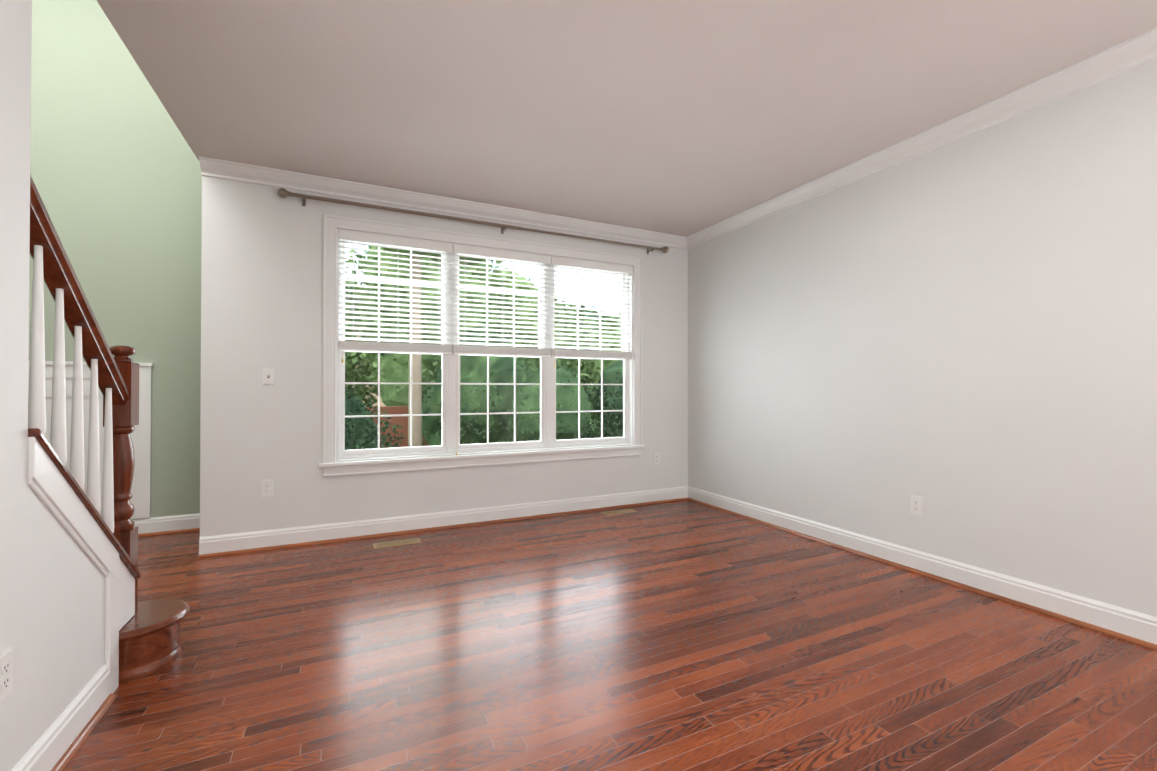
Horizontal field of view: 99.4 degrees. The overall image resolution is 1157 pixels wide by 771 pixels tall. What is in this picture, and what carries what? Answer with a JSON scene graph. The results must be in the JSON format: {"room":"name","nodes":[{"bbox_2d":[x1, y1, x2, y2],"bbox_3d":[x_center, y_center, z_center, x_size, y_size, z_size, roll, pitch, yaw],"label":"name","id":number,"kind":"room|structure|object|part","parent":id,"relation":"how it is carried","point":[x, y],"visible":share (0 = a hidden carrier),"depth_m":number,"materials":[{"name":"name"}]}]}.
{"room":"empty living room","nodes":[
{"label":"empty living room","id":0,"kind":"room"},
{"bbox_2d":[0,0,105,770],"bbox_3d":[-0.781,-1.548,-0.344,0.115,5.400,5.348,0,-1,-26],"label":"wall","id":1,"kind":"structure","parent":0,"point":[15,73],"depth_m":1.36,"materials":[{"name":"grey paint"}]},
{"bbox_2d":[0,647,12,701],"bbox_3d":[-1.494,0.755,1.277,0.010,0.118,0.072,0,-1,-26],"label":"outlet","id":2,"kind":"object","parent":1,"relation":"attached to","point":[6,673],"visible":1,"depth_m":1.28,"materials":[{"name":"white plastic"}]},
{"bbox_2d":[11,663,116,770],"bbox_3d":[-0.654,1.084,-0.456,0.036,0.135,5.076,0,-1,-26],"label":"baseboard","id":3,"kind":"structure","parent":1,"relation":"attached to","point":[49,748],"depth_m":1.57,"materials":[{"name":"white wood"}]},
{"bbox_2d":[28,437,134,693],"bbox_3d":[-1.707,0.658,1.728,0.014,1.022,0.778,0,-1,-26],"label":"trim","id":4,"kind":"structure","parent":1,"relation":"attached to","point":[49,485],"depth_m":1.72,"materials":[{"name":"white wood"}]},
{"bbox_2d":[29,0,201,518],"bbox_3d":[-3.997,-1.515,3.729,2.220,5.400,0.150,0,-1,-26],"label":"wall","id":5,"kind":"structure","parent":0,"point":[115,172],"depth_m":3.86,"materials":[{"name":"green paint"}]},
{"bbox_2d":[28,361,152,518],"bbox_3d":[-3.796,0.432,3.710,0.900,1.225,0.030,0,-1,-26],"label":"trim","id":6,"kind":"structure","parent":5,"relation":"attached to","point":[140,499],"depth_m":3.86,"materials":[{"name":"white wood"}]},
{"bbox_2d":[131,513,199,536],"bbox_3d":[-3.957,1.117,3.624,2.220,0.135,0.036,0,-1,-26],"label":"baseboard","id":7,"kind":"structure","parent":5,"relation":"attached to","point":[188,522],"depth_m":3.94,"materials":[{"name":"white wood"}]},
{"bbox_2d":[200,176,687,536],"bbox_3d":[-0.706,-0.330,4.393,4.300,3.040,0.150,0,-1,-26],"label":"wall","id":8,"kind":"structure","parent":0,"point":[262,277],"depth_m":3.67,"materials":[{"name":"grey paint"}]},
{"bbox_2d":[261,480,272,496],"bbox_3d":[-2.256,0.744,3.556,0.072,0.118,0.010,0,-1,-26],"label":"electrical outlet","id":9,"kind":"object","parent":8,"relation":"attached to","point":[266,487],"visible":1,"depth_m":3.55,"materials":[{"name":"white plastic"}]},
{"bbox_2d":[263,368,273,384],"bbox_3d":[-2.249,-0.066,3.560,0.072,0.118,0.020,0,-1,-26],"label":"switch plate","id":10,"kind":"object","parent":8,"relation":"attached to","point":[268,376],"visible":1,"depth_m":3.56,"materials":[{"name":"white plastic"}]},
{"bbox_2d":[198,486,686,557],"bbox_3d":[-0.739,1.122,4.264,4.140,0.135,0.034,0,-1,-26],"label":"baseboard","id":11,"kind":"structure","parent":8,"relation":"attached to","point":[228,544],"depth_m":3.99,"materials":[{"name":"white wood"}]},
{"bbox_2d":[199,156,686,248],"bbox_3d":[-0.755,-1.499,4.250,4.080,0.104,0.085,0,-1,-26],"label":"crown molding","id":12,"kind":"structure","parent":8,"relation":"attached to","point":[210,167],"depth_m":3.98,"materials":[{"name":"white wood"}]},
{"bbox_2d":[277,188,668,254],"bbox_3d":[-0.637,-1.375,4.285,3.409,0.085,0.120,0,-1,-26],"label":"curtain rod","id":13,"kind":"object","parent":8,"relation":"attached to","point":[283,192],"visible":1,"depth_m":4.02,"materials":[{"name":"silver metal"}]},
{"bbox_2d":[318,214,644,476],"bbox_3d":[-0.677,-0.299,4.379,2.890,1.984,0.200,0,-1,-26],"label":"window","id":14,"kind":"structure","parent":8,"relation":"in","point":[335,454],"depth_m":4.21,"materials":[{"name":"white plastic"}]},
{"bbox_2d":[339,231,452,353],"bbox_3d":[-1.463,-0.729,3.979,0.862,0.920,0.057,0,-1,-26],"label":"blind","id":15,"kind":"object","parent":14,"relation":"attached to","point":[353,345],"depth_m":3.96,"materials":[{"name":"white plastic"}]},
{"bbox_3d":[-0.651,0.655,4.316,2.830,0.075,0.022,0,-1,-26],"label":"apron trim","id":16,"kind":"part","parent":14,"relation":"part of","materials":[{"name":"white wood"}]},
{"bbox_3d":[-0.696,-0.313,4.419,2.538,1.650,0.040,0,-1,-26],"label":"glass","id":17,"kind":"part","parent":14,"relation":"part of","materials":[{"name":"clear glass"}]},
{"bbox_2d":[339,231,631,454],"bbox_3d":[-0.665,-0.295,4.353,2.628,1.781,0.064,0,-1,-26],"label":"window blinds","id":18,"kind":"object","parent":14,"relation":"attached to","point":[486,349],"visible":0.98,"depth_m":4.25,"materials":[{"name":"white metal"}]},
{"bbox_3d":[-0.219,-0.651,4.541,0.014,0.966,0.014,0,-1,-26],"label":"blind cord","id":19,"kind":"part","parent":18,"relation":"part of","materials":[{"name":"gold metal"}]},
{"bbox_2d":[452,245,550,356],"bbox_3d":[-0.666,-0.726,4.359,0.888,0.920,0.057,0,-1,-26],"label":"blind","id":20,"kind":"object","parent":14,"relation":"attached to","point":[456,349],"depth_m":4.34,"materials":[{"name":"white plastic"}]},
{"bbox_2d":[550,257,631,359],"bbox_3d":[0.130,-0.723,4.740,0.862,0.920,0.057,0,-1,-26],"label":"blind","id":21,"kind":"object","parent":14,"relation":"attached to","point":[563,352],"depth_m":4.72,"materials":[{"name":"white plastic"}]},
{"bbox_2d":[654,452,659,463],"bbox_3d":[0.799,0.745,5.014,0.072,0.118,0.010,0,-1,-26],"label":"electrical outlet","id":22,"kind":"object","parent":8,"relation":"attached to","point":[656,458],"visible":1,"depth_m":5.01,"materials":[{"name":"white plastic"}]},
{"bbox_2d":[63,500,1156,770],"bbox_3d":[-0.429,1.214,1.083,6.800,0.100,8.060,0,-1,-26],"label":"floor","id":23,"kind":"structure","parent":0,"point":[681,636],"depth_m":2.06,"materials":[{"name":"brown wood"}]},
{"bbox_2d":[28,175,189,682],"bbox_3d":[-1.653,-0.080,0.583,1.257,2.480,3.273,0,-1,-26],"label":"staircase","id":24,"kind":"structure","parent":23,"relation":"on","point":[150,642],"depth_m":1.86,"materials":[{"name":"brown wood"}]},
{"bbox_3d":[-1.766,-0.294,1.709,0.080,0.742,0.778,0,-1,-26],"label":"handrail","id":25,"kind":"part","parent":24,"relation":"part of","materials":[{"name":"brown wood"}]},
{"bbox_3d":[-1.954,0.399,2.096,0.092,1.143,0.092,0,-1,-26],"label":"newel post","id":26,"kind":"part","parent":24,"relation":"part of","materials":[{"name":"brown wood"}]},
{"bbox_2d":[373,538,420,547],"bbox_3d":[-1.361,1.183,3.686,0.330,0.004,0.115,0,-1,-26],"label":"floor vent","id":27,"kind":"object","parent":23,"relation":"in","point":[395,543],"visible":1,"depth_m":3.68,"materials":[{"name":"gold metal"}]},
{"bbox_2d":[600,509,636,515],"bbox_3d":[0.378,1.190,4.616,0.330,0.004,0.115,0,-1,-26],"label":"floor vent","id":28,"kind":"object","parent":23,"relation":"in","point":[618,512],"visible":1,"depth_m":4.60,"materials":[{"name":"gold metal"}]},
{"bbox_2d":[97,0,1156,236],"bbox_3d":[0.739,-1.725,1.216,4.200,0.300,6.850,0,-1,-26],"label":"ceiling","id":29,"kind":"structure","parent":0,"point":[685,118],"depth_m":2.54,"materials":[{"name":"paint"}]},
{"bbox_2d":[688,59,1156,616],"bbox_3d":[2.714,-0.348,2.081,0.120,3.040,6.970,0,-1,-26],"label":"wall","id":30,"kind":"structure","parent":0,"point":[960,335],"depth_m":2.86,"materials":[{"name":"grey paint"}]},
{"bbox_2d":[911,495,922,515],"bbox_3d":[2.144,0.760,3.113,0.010,0.118,0.072,0,-1,-26],"label":"outlet","id":31,"kind":"object","parent":30,"relation":"attached to","point":[916,505],"visible":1,"depth_m":3.11,"materials":[{"name":"white plastic"}]},
{"bbox_2d":[683,27,1156,249],"bbox_3d":[2.595,-1.516,2.100,0.085,0.104,6.850,0,-1,-26],"label":"crown molding","id":32,"kind":"structure","parent":30,"relation":"attached to","point":[1125,56],"depth_m":2.83,"materials":[{"name":"white wood"}]},
{"bbox_2d":[687,486,1156,649],"bbox_3d":[2.618,1.104,2.090,0.034,0.135,6.850,0,-1,-26],"label":"baseboard","id":33,"kind":"structure","parent":30,"relation":"attached to","point":[1138,628],"depth_m":2.85,"materials":[{"name":"white wood"}]},
{"label":"outside","id":34,"kind":"structure","parent":0,"visible":0},
{"bbox_3d":[-11.459,2.381,46.695,100.000,0.200,85.499,0,-1,-26],"label":"ground","id":35,"kind":"structure","parent":34,"visible":0},
{"bbox_2d":[345,290,385,405],"bbox_3d":[-10.463,-2.262,28.978,9.300,8.800,9.200,0,-1,-26],"label":"neighbouring house","id":36,"kind":"structure","parent":35,"relation":"on","point":[381,402],"depth_m":24.64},
{"bbox_2d":[367,406,429,447],"bbox_3d":[-3.927,1.213,10.268,6.200,1.550,0.250,0,-1,-26],"label":"brick wall","id":37,"kind":"structure","parent":35,"relation":"on","point":[395,410],"depth_m":10.21,"materials":[{"name":"red brick"}]},
{"bbox_2d":[345,245,622,449],"bbox_3d":[2.248,-2.994,29.955,70.844,10.890,42.310,0,-1,-26],"label":"vegetation","id":38,"kind":"object","parent":35,"relation":"on","point":[432,403],"depth_m":8.26,"materials":[{"name":"green plant"}]}
]}

